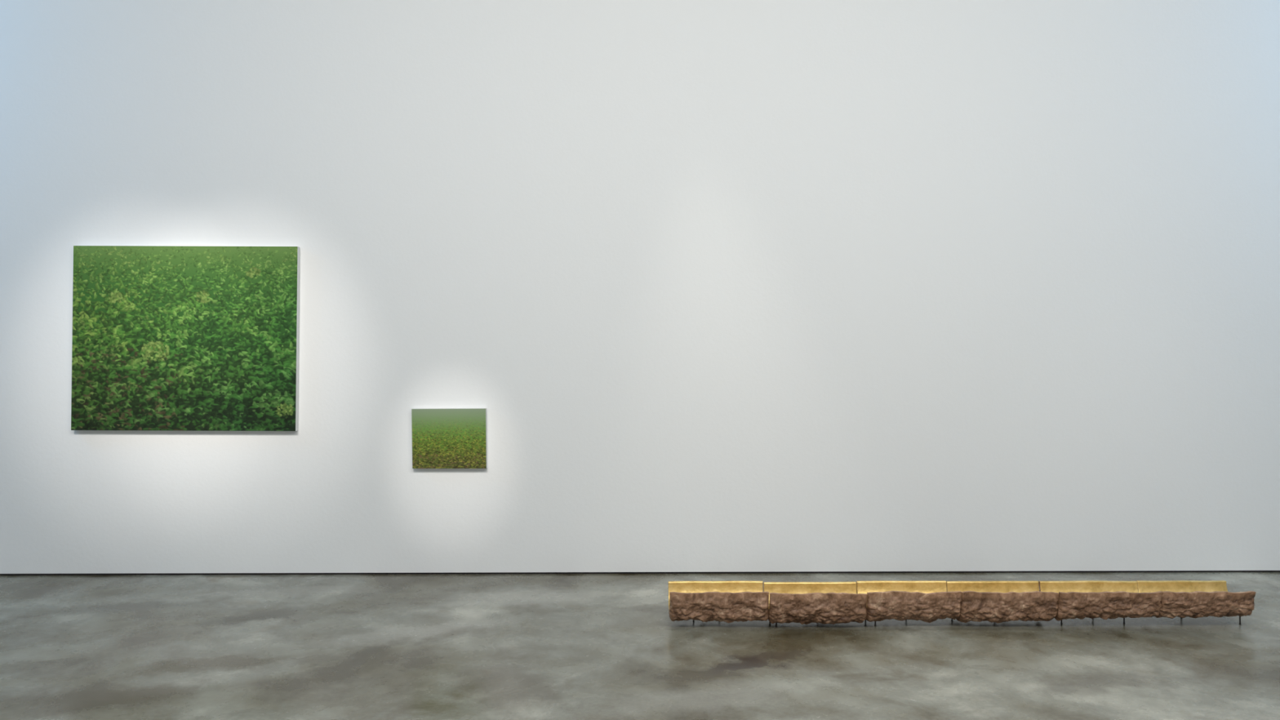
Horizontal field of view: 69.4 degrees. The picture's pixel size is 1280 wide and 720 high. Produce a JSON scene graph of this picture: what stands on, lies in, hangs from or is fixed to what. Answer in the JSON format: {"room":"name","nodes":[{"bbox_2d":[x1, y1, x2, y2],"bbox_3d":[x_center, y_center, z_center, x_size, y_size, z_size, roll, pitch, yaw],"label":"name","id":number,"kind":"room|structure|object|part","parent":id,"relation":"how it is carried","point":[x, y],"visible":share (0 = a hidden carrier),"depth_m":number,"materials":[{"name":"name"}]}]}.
{"room":"museum","nodes":[
{"label":"museum","id":0,"kind":"room"},
{"bbox_2d":[0,0,1279,573],"bbox_3d":[-0.003,-0.986,5.850,15.000,4.588,0.300,0,0,0],"label":"wall","id":1,"kind":"structure","parent":0,"point":[719,286],"depth_m":5.70,"materials":[{"name":"white paint"}]},
{"bbox_2d":[71,245,299,431],"bbox_3d":[-2.791,-0.133,5.678,1.390,1.138,0.036,0,0,0],"label":"landscape painting","id":2,"kind":"object","parent":1,"relation":"attached to","point":[184,338],"visible":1,"depth_m":5.66,"materials":[{"name":"paint"}]},
{"bbox_3d":[-2.791,-0.133,5.678,1.390,1.138,0.036,0,0,0],"label":"stretcher frame","id":3,"kind":"part","parent":2,"relation":"part of","materials":[{"name":"wood"}]},
{"bbox_2d":[411,408,487,468],"bbox_3d":[-1.171,0.482,5.681,0.457,0.368,0.031,0,0,0],"label":"landscape painting","id":4,"kind":"object","parent":1,"relation":"attached to","point":[442,437],"visible":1,"depth_m":5.67,"materials":[{"name":"paint"}]},
{"bbox_2d":[0,570,1279,575],"bbox_3d":[0.003,1.314,5.851,15.000,0.012,0.278,0,0,0],"label":"baseboard","id":5,"kind":"structure","parent":1,"relation":"attached to","point":[1037,571],"depth_m":5.71,"materials":[{"name":"black"}]},
{"bbox_2d":[0,572,1279,719],"bbox_3d":[0.004,1.420,0.750,15.000,0.200,10.500,0,0,0],"label":"floor","id":6,"kind":"structure","parent":0,"point":[358,646],"depth_m":4.11,"materials":[{"name":"concrete"}]},
{"bbox_2d":[667,580,1255,625],"bbox_3d":[1.571,1.222,4.619,2.852,0.189,0.269,0,0,0],"label":"sculpture","id":7,"kind":"object","parent":6,"relation":"on","point":[704,601],"visible":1,"depth_m":4.51,"materials":[{"name":"brown wood"}]}
]}

